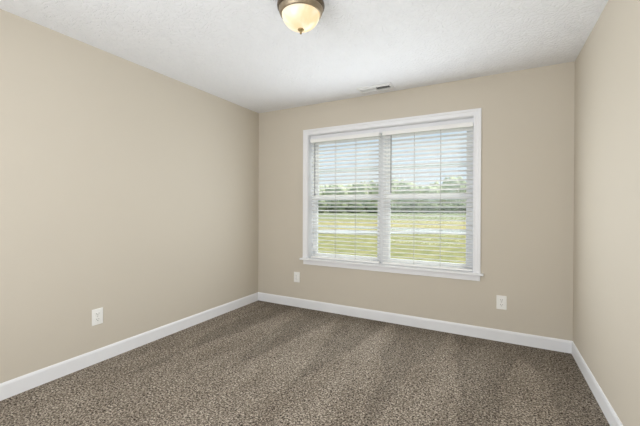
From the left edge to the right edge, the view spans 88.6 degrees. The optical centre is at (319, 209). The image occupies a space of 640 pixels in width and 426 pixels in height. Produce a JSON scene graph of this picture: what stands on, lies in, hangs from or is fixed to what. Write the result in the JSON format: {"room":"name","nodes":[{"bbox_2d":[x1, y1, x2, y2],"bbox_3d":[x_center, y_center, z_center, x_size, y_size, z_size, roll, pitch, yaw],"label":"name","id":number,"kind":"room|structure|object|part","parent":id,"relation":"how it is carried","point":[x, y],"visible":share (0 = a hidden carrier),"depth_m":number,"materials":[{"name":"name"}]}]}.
{"room":"empty bedroom","nodes":[
{"label":"empty bedroom","id":0,"kind":"room"},
{"bbox_2d":[0,9,258,382],"bbox_3d":[-1.812,-0.029,2.534,0.140,2.440,4.360,0,0,28],"label":"wall","id":1,"kind":"structure","parent":0,"point":[130,190],"depth_m":2.60,"materials":[{"name":"beige paint"}]},
{"bbox_2d":[92,307,102,325],"bbox_3d":[-1.727,0.832,2.544,0.009,0.125,0.081,0,0,28],"label":"wall outlet","id":2,"kind":"object","parent":1,"relation":"attached to","point":[97,314],"visible":1,"depth_m":2.54,"materials":[{"name":"white plastic"}]},
{"bbox_2d":[0,292,257,400],"bbox_3d":[-1.788,1.139,2.434,0.010,0.105,4.200,0,0,28],"label":"baseboard","id":3,"kind":"structure","parent":1,"relation":"attached to","point":[15,386],"depth_m":2.60,"materials":[{"name":"white paint"}]},
{"bbox_2d":[0,0,607,112],"bbox_3d":[-0.316,-1.339,1.658,3.588,0.200,4.500,0,0,28],"label":"ceiling","id":4,"kind":"structure","parent":0,"point":[243,53],"depth_m":2.40,"materials":[{"name":"white paint"}]},
{"bbox_2d":[277,0,324,33],"bbox_3d":[-0.114,-1.139,1.943,0.281,0.201,0.281,0,0,28],"label":"ceiling light","id":5,"kind":"object","parent":4,"relation":"attached to","point":[300,16],"visible":1,"depth_m":1.88,"materials":[{"name":"bronze metal"},{"name":"frosted glass"}]},
{"bbox_3d":[-0.114,-1.115,1.943,0.224,0.096,0.224,0,0,28],"label":"lamp shade","id":6,"kind":"part","parent":5,"relation":"part of","materials":[{"name":"beige glass"}]},
{"bbox_2d":[356,82,393,92],"bbox_3d":[0.563,-1.235,3.349,0.356,0.016,0.154,0,0,28],"label":"ceiling vent","id":7,"kind":"object","parent":4,"relation":"in","point":[388,85],"visible":1,"depth_m":3.33,"materials":[{"name":"white metal"}]},
{"bbox_2d":[0,300,609,425],"bbox_3d":[-0.327,1.301,1.671,3.588,0.200,4.500,0,0,28],"label":"floor","id":8,"kind":"structure","parent":0,"point":[257,363],"depth_m":2.29,"materials":[{"name":"brown carpet"}]},
{"bbox_2d":[258,61,574,340],"bbox_3d":[0.695,-0.024,3.582,3.308,2.440,0.160,0,0,28],"label":"wall","id":9,"kind":"structure","parent":0,"point":[527,124],"depth_m":3.03,"materials":[{"name":"beige paint"}]},
{"bbox_2d":[294,272,299,281],"bbox_3d":[-0.285,0.827,4.007,0.081,0.125,0.009,0,0,28],"label":"wall outlet","id":10,"kind":"object","parent":9,"relation":"attached to","point":[296,274],"visible":1,"depth_m":4.00,"materials":[{"name":"white plastic"}]},
{"bbox_2d":[312,134,383,262],"bbox_3d":[0.316,-0.147,3.841,0.898,1.480,0.053,0,0,28],"label":"window","id":11,"kind":"structure","parent":9,"relation":"in","point":[381,217],"depth_m":3.73,"materials":[{"name":"white plastic"}]},
{"bbox_2d":[310,132,380,262],"bbox_3d":[0.270,-0.127,3.763,0.857,1.424,0.079,0,0,28],"label":"window blind","id":12,"kind":"object","parent":11,"relation":"attached to","point":[368,136],"visible":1,"depth_m":3.75,"materials":[{"name":"white plastic"}]},
{"bbox_3d":[0.181,-0.115,3.824,0.003,1.372,0.004,0,0,28],"label":"lift cord","id":13,"kind":"part","parent":12,"relation":"part of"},
{"bbox_3d":[0.181,-0.115,3.824,0.002,1.372,0.054,0,0,28],"label":"ladder cord","id":14,"kind":"part","parent":12,"relation":"part of","materials":[{"name":"white fabric"}]},
{"bbox_3d":[0.274,0.575,3.777,0.851,0.020,0.050,0,0,28],"label":"rail","id":15,"kind":"part","parent":12,"relation":"part of","materials":[{"name":"white plastic"}]},
{"bbox_3d":[0.403,-0.114,3.707,0.003,1.372,0.004,0,0,28],"label":"lift cord","id":16,"kind":"part","parent":12,"relation":"part of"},
{"bbox_3d":[0.403,-0.114,3.707,0.002,1.372,0.054,0,0,28],"label":"ladder cord","id":17,"kind":"part","parent":12,"relation":"part of","materials":[{"name":"white fabric"}]},
{"bbox_3d":[0.309,0.209,3.832,0.838,0.744,0.024,0,0,28],"label":"sash","id":18,"kind":"part","parent":11,"relation":"part of","materials":[{"name":"white plastic"}]},
{"bbox_3d":[0.324,-0.479,3.851,0.838,0.745,0.022,0,0,28],"label":"sash","id":19,"kind":"part","parent":11,"relation":"part of","materials":[{"name":"white plastic"}]},
{"bbox_2d":[299,257,483,280],"bbox_3d":[0.662,0.627,3.544,1.982,0.075,0.151,0,0,28],"label":"trim","id":20,"kind":"structure","parent":9,"relation":"attached to","point":[422,271],"depth_m":3.41,"materials":[{"name":"white paint"}]},
{"bbox_2d":[303,108,481,272],"bbox_3d":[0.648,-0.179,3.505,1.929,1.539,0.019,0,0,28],"label":"trim","id":21,"kind":"structure","parent":9,"relation":"attached to","point":[477,113],"depth_m":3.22,"materials":[{"name":"white paint"}]},
{"bbox_2d":[258,292,571,353],"bbox_3d":[0.651,1.144,3.513,3.308,0.105,0.010,0,0,28],"label":"baseboard","id":22,"kind":"structure","parent":9,"relation":"attached to","point":[560,345],"depth_m":3.26,"materials":[{"name":"white paint"}]},
{"bbox_2d":[384,124,473,269],"bbox_3d":[1.111,-0.142,3.419,0.898,1.480,0.053,0,0,28],"label":"window","id":23,"kind":"structure","parent":9,"relation":"in","point":[387,258],"depth_m":3.38,"materials":[{"name":"white plastic"}]},
{"bbox_2d":[382,122,472,270],"bbox_3d":[1.069,-0.122,3.340,0.885,1.424,0.079,0,0,28],"label":"window blind","id":24,"kind":"object","parent":23,"relation":"attached to","point":[458,127],"visible":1,"depth_m":3.33,"materials":[{"name":"white plastic"}]},
{"bbox_3d":[0.977,-0.110,3.402,0.002,1.372,0.054,0,0,28],"label":"ladder cord","id":25,"kind":"part","parent":24,"relation":"part of","materials":[{"name":"white fabric"}]},
{"bbox_3d":[1.072,0.580,3.354,0.879,0.020,0.050,0,0,28],"label":"rail","id":26,"kind":"part","parent":24,"relation":"part of","materials":[{"name":"white plastic"}]},
{"bbox_3d":[1.206,-0.109,3.281,0.003,1.372,0.004,0,0,28],"label":"lift cord","id":27,"kind":"part","parent":24,"relation":"part of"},
{"bbox_3d":[1.206,-0.109,3.281,0.002,1.372,0.054,0,0,28],"label":"ladder cord","id":28,"kind":"part","parent":24,"relation":"part of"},
{"bbox_3d":[1.105,0.214,3.410,0.838,0.744,0.024,0,0,28],"label":"sash","id":29,"kind":"part","parent":23,"relation":"part of","materials":[{"name":"white plastic"}]},
{"bbox_3d":[1.119,-0.474,3.429,0.838,0.745,0.022,0,0,28],"label":"sash","id":30,"kind":"part","parent":23,"relation":"part of","materials":[{"name":"white plastic"}]},
{"bbox_2d":[496,295,506,309],"bbox_3d":[1.651,0.847,2.981,0.081,0.125,0.009,0,0,28],"label":"wall outlet","id":31,"kind":"object","parent":9,"relation":"attached to","point":[501,301],"visible":1,"depth_m":2.98,"materials":[{"name":"white plastic"}]},
{"bbox_2d":[573,0,639,425],"bbox_3d":[1.234,-0.009,0.919,0.140,2.440,4.360,0,0,28],"label":"wall","id":32,"kind":"structure","parent":0,"point":[606,249],"depth_m":1.87,"materials":[{"name":"beige paint"}]},
{"bbox_2d":[572,341,622,425],"bbox_3d":[1.126,1.158,0.889,0.010,0.105,4.200,0,0,28],"label":"baseboard","id":33,"kind":"structure","parent":32,"relation":"attached to","point":[611,416],"depth_m":2.07,"materials":[{"name":"white paint"}]},
{"label":"outside","id":34,"kind":"structure","parent":0,"visible":0},
{"bbox_2d":[318,211,465,263],"bbox_3d":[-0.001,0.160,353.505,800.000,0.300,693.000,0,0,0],"label":"ground","id":35,"kind":"structure","parent":34,"point":[320,250],"depth_m":17.82,"materials":[{"name":"green plant"}]},
{"bbox_2d":[318,201,326,212],"bbox_3d":[-0.481,-0.972,112.027,6.023,4.269,4.812,0,0,2],"label":"shrub","id":36,"kind":"object","parent":35,"relation":"on","point":[319,208],"visible":0.37,"depth_m":110.23,"materials":[{"name":"green plant"}]},
{"bbox_2d":[324,185,345,209],"bbox_3d":[5.989,-4.520,128.265,8.146,11.262,8.224,0,0,28],"label":"tree","id":37,"kind":"object","parent":35,"relation":"on","point":[344,189],"visible":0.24,"depth_m":125.67,"materials":[{"name":"green plant"}]},
{"bbox_2d":[330,201,347,212],"bbox_3d":[6.518,-0.877,112.002,6.025,4.135,5.247,0,0,-2],"label":"shrub","id":38,"kind":"object","parent":35,"relation":"on","point":[332,208],"visible":0.59,"depth_m":110.47,"materials":[{"name":"green plant"}]},
{"bbox_2d":[347,204,363,212],"bbox_3d":[12.197,-0.583,112.159,5.822,3.590,4.698,0,0,6],"label":"shrub","id":39,"kind":"object","parent":35,"relation":"on","point":[349,208],"visible":0.57,"depth_m":110.75,"materials":[{"name":"green plant"}]},
{"bbox_2d":[348,184,369,209],"bbox_3d":[15.226,-4.636,127.600,8.361,11.572,7.798,0,0,28],"label":"tree","id":40,"kind":"object","parent":35,"relation":"on","point":[353,185],"visible":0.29,"depth_m":125.92,"materials":[{"name":"green plant"}]},
{"bbox_2d":[352,182,372,201],"bbox_3d":[17.913,-5.506,141.571,8.984,13.200,8.656,0,0,28],"label":"tree","id":41,"kind":"object","parent":35,"relation":"on","point":[354,182],"visible":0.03,"depth_m":140.17,"materials":[{"name":"green plant"}]},
{"bbox_2d":[367,204,377,212],"bbox_3d":[18.742,-0.337,111.987,5.694,3.151,4.812,0,0,-3],"label":"shrub","id":42,"kind":"object","parent":35,"relation":"on","point":[372,204],"visible":0.44,"depth_m":110.56,"materials":[{"name":"green plant"}]},
{"bbox_2d":[373,184,393,201],"bbox_3d":[24.592,-5.303,127.795,7.811,12.979,8.078,0,0,28],"label":"tree","id":43,"kind":"object","parent":35,"relation":"on","point":[392,192],"visible":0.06,"depth_m":126.64,"materials":[{"name":"green plant"}]},
{"bbox_2d":[391,179,398,201],"bbox_3d":[33.627,-6.555,153.803,9.359,15.305,9.215,0,0,28],"label":"tree","id":44,"kind":"object","parent":35,"relation":"on","point":[392,184],"visible":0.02,"depth_m":151.33,"materials":[{"name":"green plant"}]},
{"bbox_2d":[391,204,402,212],"bbox_3d":[25.709,-0.451,111.986,5.689,3.434,5.247,0,0,6],"label":"shrub","id":45,"kind":"object","parent":35,"relation":"on","point":[392,204],"visible":0.41,"depth_m":110.58,"materials":[{"name":"green plant"}]},
{"bbox_2d":[395,183,416,205],"bbox_3d":[33.235,-5.014,128.148,8.332,12.465,8.724,0,0,28],"label":"tree","id":46,"kind":"object","parent":35,"relation":"on","point":[399,188],"visible":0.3,"depth_m":125.42,"materials":[{"name":"green plant"}]},
{"bbox_2d":[404,201,420,212],"bbox_3d":[31.354,-0.837,112.068,6.079,4.250,4.698,0,0,-2],"label":"shrub","id":47,"kind":"object","parent":35,"relation":"on","point":[409,204],"visible":0.51,"depth_m":110.69,"materials":[{"name":"green plant"}]},
{"bbox_2d":[414,184,421,204],"bbox_3d":[43.906,-5.619,154.576,9.021,13.506,8.800,0,0,28],"label":"tree","id":48,"kind":"object","parent":35,"relation":"on","point":[419,187],"visible":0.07,"depth_m":152.04,"materials":[{"name":"green plant"}]},
{"bbox_2d":[419,203,426,212],"bbox_3d":[38.359,-0.698,119.483,5.717,3.956,5.247,0,0,7],"label":"shrub","id":49,"kind":"object","parent":35,"relation":"on","point":[422,204],"visible":0.26,"depth_m":118.36,"materials":[{"name":"green plant"}]},
{"bbox_2d":[420,186,439,204],"bbox_3d":[42.722,-4.054,128.040,7.844,10.622,8.544,0,0,28],"label":"tree","id":50,"kind":"object","parent":35,"relation":"on","point":[425,187],"visible":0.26,"depth_m":125.34,"materials":[{"name":"green plant"}]},
{"bbox_2d":[423,204,439,212],"bbox_3d":[37.936,-0.367,112.034,5.783,3.362,4.812,0,0,3],"label":"shrub","id":51,"kind":"object","parent":35,"relation":"on","point":[424,209],"visible":0.61,"depth_m":110.45,"materials":[{"name":"green plant"}]},
{"bbox_2d":[430,182,442,203],"bbox_3d":[54.380,-6.196,154.294,9.184,14.745,8.960,0,0,28],"label":"tree","id":52,"kind":"object","parent":35,"relation":"on","point":[438,187],"visible":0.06,"depth_m":152.07,"materials":[{"name":"green plant"}]},
{"bbox_2d":[442,203,458,212],"bbox_3d":[44.912,-0.372,111.997,5.808,3.427,5.247,0,0,1],"label":"shrub","id":53,"kind":"object","parent":35,"relation":"on","point":[450,204],"visible":0.63,"depth_m":110.69,"materials":[{"name":"green plant"}]},
{"bbox_2d":[442,177,463,204],"bbox_3d":[51.852,-5.871,128.080,7.931,14.326,8.581,0,0,28],"label":"tree","id":54,"kind":"object","parent":35,"relation":"on","point":[446,182],"visible":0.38,"depth_m":126.08,"materials":[{"name":"green plant"}]},
{"bbox_2d":[454,203,464,212],"bbox_3d":[50.568,-0.618,119.534,6.026,3.893,4.812,0,0,3],"label":"shrub","id":55,"kind":"object","parent":35,"relation":"on","point":[457,204],"visible":0.2,"depth_m":118.67,"materials":[{"name":"green plant"}]},
{"bbox_2d":[460,203,465,212],"bbox_3d":[50.586,-0.818,112.026,5.739,4.365,4.698,0,0,-6],"label":"shrub","id":56,"kind":"object","parent":35,"relation":"on","point":[461,209],"visible":0.18,"depth_m":111.07,"materials":[{"name":"green plant"}]},
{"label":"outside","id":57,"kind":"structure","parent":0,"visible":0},
{"bbox_2d":[318,230,465,233],"bbox_3d":[-0.007,1.710,23.108,600.000,0.300,3.003,0,0,0],"label":"road","id":58,"kind":"structure","parent":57,"point":[328,231],"depth_m":22.70,"materials":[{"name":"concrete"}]}
]}

